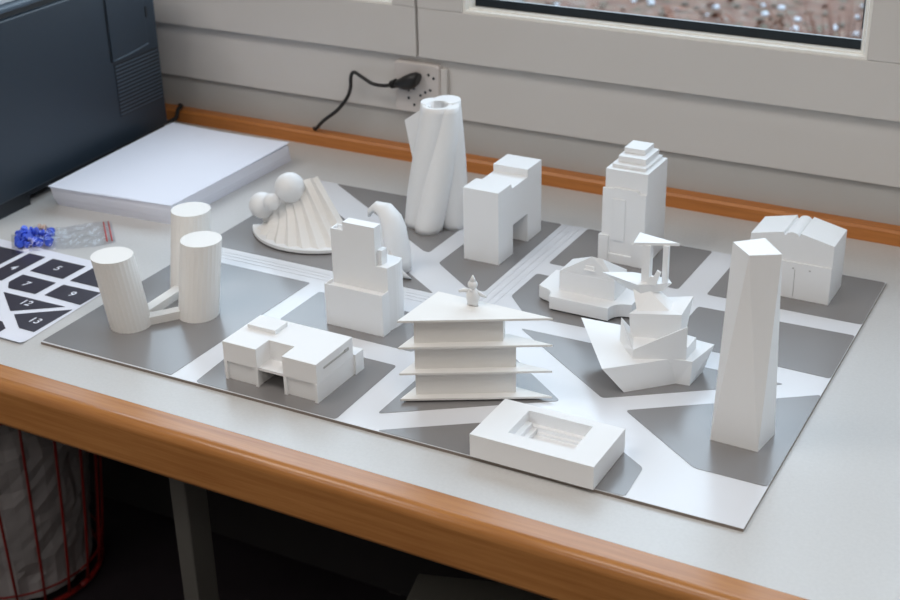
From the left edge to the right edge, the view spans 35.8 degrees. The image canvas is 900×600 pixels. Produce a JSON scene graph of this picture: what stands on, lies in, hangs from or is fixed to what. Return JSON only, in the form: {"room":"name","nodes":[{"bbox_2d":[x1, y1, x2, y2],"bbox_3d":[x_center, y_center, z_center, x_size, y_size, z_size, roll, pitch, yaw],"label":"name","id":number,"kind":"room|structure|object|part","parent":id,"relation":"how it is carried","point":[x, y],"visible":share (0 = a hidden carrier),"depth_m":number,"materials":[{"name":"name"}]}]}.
{"room":"design studio","nodes":[
{"label":"design studio","id":0,"kind":"room"},
{"bbox_2d":[28,491,406,599],"bbox_3d":[-0.544,1.523,0.268,5.800,0.050,5.100,12,29,26],"label":"floor","id":1,"kind":"structure","parent":0,"point":[141,561],"depth_m":2.38,"materials":[{"name":"black"}]},
{"bbox_2d":[0,424,103,599],"bbox_3d":[-0.740,0.285,2.314,0.353,0.383,0.353,12,29,26],"label":"wire basket","id":2,"kind":"object","parent":1,"relation":"on","point":[98,535],"visible":0.48,"depth_m":2.28,"materials":[{"name":"red"}]},
{"bbox_2d":[0,425,91,599],"bbox_3d":[-0.740,0.288,2.315,0.291,0.351,0.290,12,29,26],"label":"bag","id":3,"kind":"object","parent":2,"relation":"in","point":[15,511],"visible":0.52,"depth_m":2.24,"materials":[{"name":"grey plastic"}]},
{"bbox_2d":[0,103,899,599],"bbox_3d":[0.020,0.327,1.768,3.200,0.766,0.778,12,29,26],"label":"desk","id":4,"kind":"object","parent":1,"relation":"on","point":[380,511],"visible":0.5,"depth_m":1.35,"materials":[{"name":"laminate"}]},
{"bbox_2d":[0,239,100,342],"bbox_3d":[-0.550,-0.021,1.676,0.295,0.002,0.208,12,29,26],"label":"sheet","id":5,"kind":"object","parent":4,"relation":"on","point":[39,287],"visible":0.9,"depth_m":1.66,"materials":[{"name":"white paper"}]},
{"bbox_2d":[15,221,112,241],"bbox_3d":[-0.497,-0.087,1.790,0.128,0.018,0.083,-9,27,-14],"label":"bag","id":6,"kind":"object","parent":4,"relation":"on","point":[108,221],"visible":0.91,"depth_m":1.80,"materials":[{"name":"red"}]},
{"bbox_2d":[14,240,23,247],"bbox_3d":[-0.545,-0.071,1.767,0.010,0.010,0.011,-17,30,-30],"label":"pin","id":7,"kind":"object","parent":6,"relation":"in","point":[18,243],"visible":1,"depth_m":1.76,"materials":[{"name":"blue plastic"}]},
{"bbox_2d":[17,228,26,236],"bbox_3d":[-0.545,-0.086,1.782,0.009,0.010,0.010,14,30,28],"label":"pin","id":8,"kind":"object","parent":6,"relation":"in","point":[24,229],"visible":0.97,"depth_m":1.78,"materials":[{"name":"blue plastic"}]},
{"bbox_2d":[20,231,26,238],"bbox_3d":[-0.540,-0.082,1.772,0.010,0.012,0.012,-19,31,-32],"label":"pin","id":9,"kind":"object","parent":6,"relation":"in","point":[23,233],"visible":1,"depth_m":1.77,"materials":[{"name":"blue plastic"}]},
{"bbox_2d":[21,238,30,247],"bbox_3d":[-0.538,-0.072,1.769,0.012,0.012,0.010,20,33,37],"label":"pin","id":10,"kind":"object","parent":6,"relation":"in","point":[27,244],"visible":1,"depth_m":1.77,"materials":[{"name":"blue plastic"}]},
{"bbox_2d":[26,233,33,240],"bbox_3d":[-0.533,-0.080,1.769,0.009,0.013,0.013,-5,26,-7],"label":"pin","id":11,"kind":"object","parent":6,"relation":"in","point":[29,236],"visible":1,"depth_m":1.76,"materials":[{"name":"blue plastic"}]},
{"bbox_2d":[26,229,34,235],"bbox_3d":[-0.536,-0.086,1.781,0.010,0.010,0.010,-19,31,-32],"label":"pin","id":12,"kind":"object","parent":6,"relation":"in","point":[31,230],"visible":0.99,"depth_m":1.78,"materials":[{"name":"blue plastic"}]},
{"bbox_2d":[30,236,36,246],"bbox_3d":[-0.528,-0.074,1.773,0.010,0.013,0.012,-24,34,-38],"label":"pin","id":13,"kind":"object","parent":6,"relation":"in","point":[34,239],"visible":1,"depth_m":1.77,"materials":[{"name":"blue plastic"}]},
{"bbox_2d":[35,238,43,246],"bbox_3d":[-0.521,-0.073,1.769,0.009,0.010,0.010,-5,26,-8],"label":"pin","id":14,"kind":"object","parent":6,"relation":"in","point":[39,242],"visible":1,"depth_m":1.77,"materials":[{"name":"blue plastic"}]},
{"bbox_2d":[35,228,44,236],"bbox_3d":[-0.523,-0.086,1.781,0.012,0.012,0.010,-11,28,-20],"label":"pin","id":15,"kind":"object","parent":6,"relation":"in","point":[38,232],"visible":1,"depth_m":1.78,"materials":[{"name":"blue plastic"}]},
{"bbox_2d":[37,224,46,230],"bbox_3d":[-0.525,-0.093,1.795,0.010,0.010,0.010,1,26,4],"label":"pin","id":16,"kind":"object","parent":6,"relation":"in","point":[39,226],"visible":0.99,"depth_m":1.79,"materials":[{"name":"beige plastic"}]},
{"bbox_2d":[45,237,52,246],"bbox_3d":[-0.509,-0.074,1.772,0.010,0.010,0.010,-4,26,-6],"label":"pin","id":17,"kind":"object","parent":6,"relation":"in","point":[48,241],"visible":1,"depth_m":1.77,"materials":[{"name":"blue plastic"}]},
{"bbox_2d":[45,230,54,236],"bbox_3d":[-0.514,-0.084,1.793,0.011,0.010,0.010,-20,32,-34],"label":"pin","id":18,"kind":"object","parent":6,"relation":"in","point":[51,232],"visible":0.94,"depth_m":1.79,"materials":[{"name":"blue plastic"}]},
{"bbox_2d":[0,0,166,219],"bbox_3d":[-0.704,-0.333,2.009,0.416,0.279,0.421,12,29,26],"label":"printer","id":19,"kind":"object","parent":4,"relation":"on","point":[81,82],"visible":0.99,"depth_m":1.93,"materials":[{"name":"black plastic"}]},
{"bbox_3d":[-0.708,-0.455,1.951,0.392,0.009,0.402,12,29,26],"label":"lid","id":20,"kind":"part","parent":19,"relation":"part of","materials":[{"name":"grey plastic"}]},
{"bbox_2d":[0,125,163,209],"bbox_3d":[-0.699,-0.221,2.060,0.402,0.006,0.410,12,29,26],"label":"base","id":21,"kind":"object","parent":19,"relation":"on","point":[17,198],"depth_m":1.95,"materials":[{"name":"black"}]},
{"bbox_2d":[49,122,290,224],"bbox_3d":[-0.391,-0.180,1.960,0.216,0.034,0.296,12,29,26],"label":"paper stack","id":22,"kind":"object","parent":4,"relation":"on","point":[175,164],"visible":0.99,"depth_m":1.93,"materials":[{"name":"white paper"}]},
{"bbox_2d":[165,103,182,124],"bbox_3d":[-0.432,-0.292,2.189,0.016,0.021,0.060,8,27,18],"label":"cable","id":23,"kind":"object","parent":4,"relation":"on","point":[180,105],"visible":0.88,"depth_m":2.19,"materials":[{"name":"black rubber"}]},
{"bbox_3d":[-0.324,0.354,1.799,0.025,0.705,0.040,12,29,26],"label":"leg","id":24,"kind":"part","parent":4,"relation":"part of","materials":[{"name":"grey paint"}]},
{"bbox_3d":[0.160,0.227,2.003,3.160,0.675,0.015,12,29,26],"label":"modesty panel","id":25,"kind":"part","parent":4,"relation":"part of","materials":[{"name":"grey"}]},
{"bbox_2d":[41,180,886,531],"bbox_3d":[0.029,0.014,1.575,0.799,0.004,0.556,12,29,26],"label":"model base board","id":26,"kind":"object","parent":4,"relation":"on","point":[669,462],"depth_m":1.48,"materials":[{"name":"grey"}]},
{"bbox_2d":[90,202,221,333],"bbox_3d":[-0.309,-0.034,1.587,0.113,0.086,0.191,12,29,26],"label":"model","id":27,"kind":"object","parent":26,"relation":"on","point":[195,257],"visible":1,"depth_m":1.55},
{"bbox_2d":[222,315,363,402],"bbox_3d":[-0.162,0.055,1.441,0.118,0.048,0.083,12,29,26],"label":"model","id":28,"kind":"object","parent":26,"relation":"on","point":[312,363],"visible":1,"depth_m":1.42},
{"bbox_2d":[249,172,342,254],"bbox_3d":[-0.189,-0.112,1.747,0.165,0.083,0.080,12,29,26],"label":"model","id":29,"kind":"object","parent":26,"relation":"on","point":[300,215],"visible":0.97,"depth_m":1.75},
{"bbox_2d":[324,218,403,336],"bbox_3d":[-0.093,-0.030,1.531,0.076,0.120,0.051,12,29,26],"label":"model","id":30,"kind":"object","parent":26,"relation":"on","point":[365,295],"visible":1,"depth_m":1.52},
{"bbox_2d":[368,201,411,278],"bbox_3d":[-0.064,-0.074,1.660,0.038,0.084,0.072,-19,31,-32],"label":"model","id":31,"kind":"object","parent":26,"relation":"on","point":[394,230],"visible":0.87,"depth_m":1.65},
{"bbox_2d":[405,95,466,235],"bbox_3d":[-0.018,-0.172,1.768,0.078,0.164,0.067,-15,29,-26],"label":"model","id":32,"kind":"object","parent":26,"relation":"on","point":[438,172],"visible":1,"depth_m":1.75},
{"bbox_2d":[397,275,552,400],"bbox_3d":[0.025,0.045,1.365,0.132,0.124,0.076,12,29,26],"label":"model","id":33,"kind":"object","parent":26,"relation":"on","point":[463,350],"visible":1,"depth_m":1.38},
{"bbox_3d":[0.025,0.019,1.353,0.132,0.002,0.076,12,29,26],"label":"floor plate","id":34,"kind":"part","parent":33,"relation":"part of","materials":[{"name":"white"}]},
{"bbox_3d":[0.025,0.045,1.365,0.132,0.002,0.076,12,29,26],"label":"floor plate","id":35,"kind":"part","parent":33,"relation":"part of","materials":[{"name":"white"}]},
{"bbox_3d":[0.026,0.071,1.378,0.132,0.002,0.076,12,29,26],"label":"floor plate","id":36,"kind":"part","parent":33,"relation":"part of","materials":[{"name":"white"}]},
{"bbox_3d":[0.027,0.098,1.391,0.132,0.002,0.076,12,29,26],"label":"floor plate","id":37,"kind":"part","parent":33,"relation":"part of","materials":[{"name":"white"}]},
{"bbox_2d":[463,154,541,264],"bbox_3d":[0.066,-0.113,1.720,0.048,0.096,0.119,12,29,26],"label":"model","id":38,"kind":"object","parent":26,"relation":"on","point":[501,207],"visible":1,"depth_m":1.69},
{"bbox_2d":[470,399,624,489],"bbox_3d":[0.090,0.133,1.295,0.124,0.025,0.073,12,29,26],"label":"model","id":39,"kind":"object","parent":26,"relation":"on","point":[577,451],"visible":1,"depth_m":1.28},
{"bbox_2d":[539,257,635,321],"bbox_3d":[0.162,-0.029,1.577,0.114,0.066,0.089,12,29,26],"label":"model","id":40,"kind":"object","parent":26,"relation":"on","point":[581,287],"visible":0.81,"depth_m":1.55},
{"bbox_2d":[598,140,667,267],"bbox_3d":[0.220,-0.117,1.676,0.059,0.136,0.070,12,29,26],"label":"model","id":41,"kind":"object","parent":26,"relation":"on","point":[634,193],"visible":0.85,"depth_m":1.65},
{"bbox_2d":[581,232,714,391],"bbox_3d":[0.206,0.008,1.422,0.124,0.133,0.105,-4,26,-5],"label":"model","id":42,"kind":"object","parent":26,"relation":"on","point":[656,349],"visible":1,"depth_m":1.41},
{"bbox_2d":[710,238,781,451],"bbox_3d":[0.278,0.041,1.284,0.052,0.192,0.052,12,29,26],"label":"model","id":43,"kind":"object","parent":26,"relation":"on","point":[744,412],"visible":1,"depth_m":1.27},
{"bbox_2d":[750,215,846,304],"bbox_3d":[0.396,-0.050,1.593,0.095,0.080,0.056,12,29,26],"label":"model","id":44,"kind":"object","parent":26,"relation":"on","point":[812,251],"visible":0.9,"depth_m":1.57},
{"bbox_2d":[407,574,552,599],"bbox_3d":[0.079,0.534,1.929,0.290,0.250,0.154,5,27,13],"label":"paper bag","id":45,"kind":"object","parent":1,"relation":"on","point":[425,587],"visible":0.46,"depth_m":1.93,"materials":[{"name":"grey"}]},
{"bbox_3d":[0.599,-0.623,1.595,5.800,2.600,0.235,12,29,26],"label":"wall","id":46,"kind":"structure","parent":0,"visible":0},
{"bbox_2d":[153,0,418,56],"bbox_3d":[-0.347,-0.996,1.845,0.685,1.286,0.060,12,29,26],"label":"window","id":47,"kind":"structure","parent":46,"relation":"in","point":[386,26],"depth_m":2.01,"materials":[{"name":"grey paint"}]},
{"bbox_2d":[395,59,448,112],"bbox_3d":[-0.040,-0.300,1.974,0.084,0.074,0.011,12,29,26],"label":"wall socket","id":48,"kind":"object","parent":46,"relation":"attached to","point":[434,82],"visible":0.7,"depth_m":1.97,"materials":[{"name":"grey plastic"}]},
{"bbox_2d":[313,70,421,130],"bbox_3d":[-0.127,-0.285,2.019,0.200,0.120,0.022,15,30,29],"label":"plug","id":49,"kind":"object","parent":48,"relation":"attached to","point":[409,81],"visible":1,"depth_m":1.98,"materials":[{"name":"black plastic"}]},
{"bbox_2d":[156,22,899,187],"bbox_3d":[0.548,-0.181,1.688,5.400,0.092,0.014,12,29,26],"label":"trim","id":50,"kind":"structure","parent":46,"relation":"attached to","point":[848,147],"depth_m":1.87,"materials":[{"name":"grey paint"}]},
{"bbox_2d":[162,73,899,225],"bbox_3d":[0.552,-0.101,1.730,5.400,0.086,0.008,12,29,26],"label":"wall panel","id":51,"kind":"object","parent":46,"relation":"attached to","point":[792,189],"depth_m":1.92,"materials":[{"name":"grey paint"}]},
{"bbox_2d":[417,0,899,121],"bbox_3d":[0.256,-0.863,1.542,0.682,1.286,0.060,12,29,26],"label":"window","id":52,"kind":"structure","parent":46,"relation":"in","point":[816,72],"depth_m":1.76,"materials":[{"name":"grey paint"}]},
{"label":"outside","id":53,"kind":"structure","parent":0,"visible":0},
{"bbox_2d":[511,0,864,38],"bbox_3d":[2.253,-8.511,21.120,34.000,0.050,38.050,12,29,26],"label":"ground","id":54,"kind":"structure","parent":53,"point":[791,6],"depth_m":6.29,"materials":[{"name":"grey gravel"}]},
{"bbox_2d":[516,0,863,35],"bbox_3d":[1.010,-1.783,7.221,5.750,0.058,5.353,12,29,26],"label":"leaf litter","id":55,"kind":"object","parent":54,"relation":"on","point":[667,11],"visible":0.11,"depth_m":6.22,"materials":[{"name":"brown plant"}]},
{"bbox_2d":[756,0,862,38],"bbox_3d":[1.256,-0.725,4.522,0.591,0.503,0.591,22,34,39],"label":"dry shrub","id":56,"kind":"object","parent":54,"relation":"on","point":[829,13],"visible":0.06,"depth_m":4.58,"materials":[{"name":"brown plant"}]}
]}

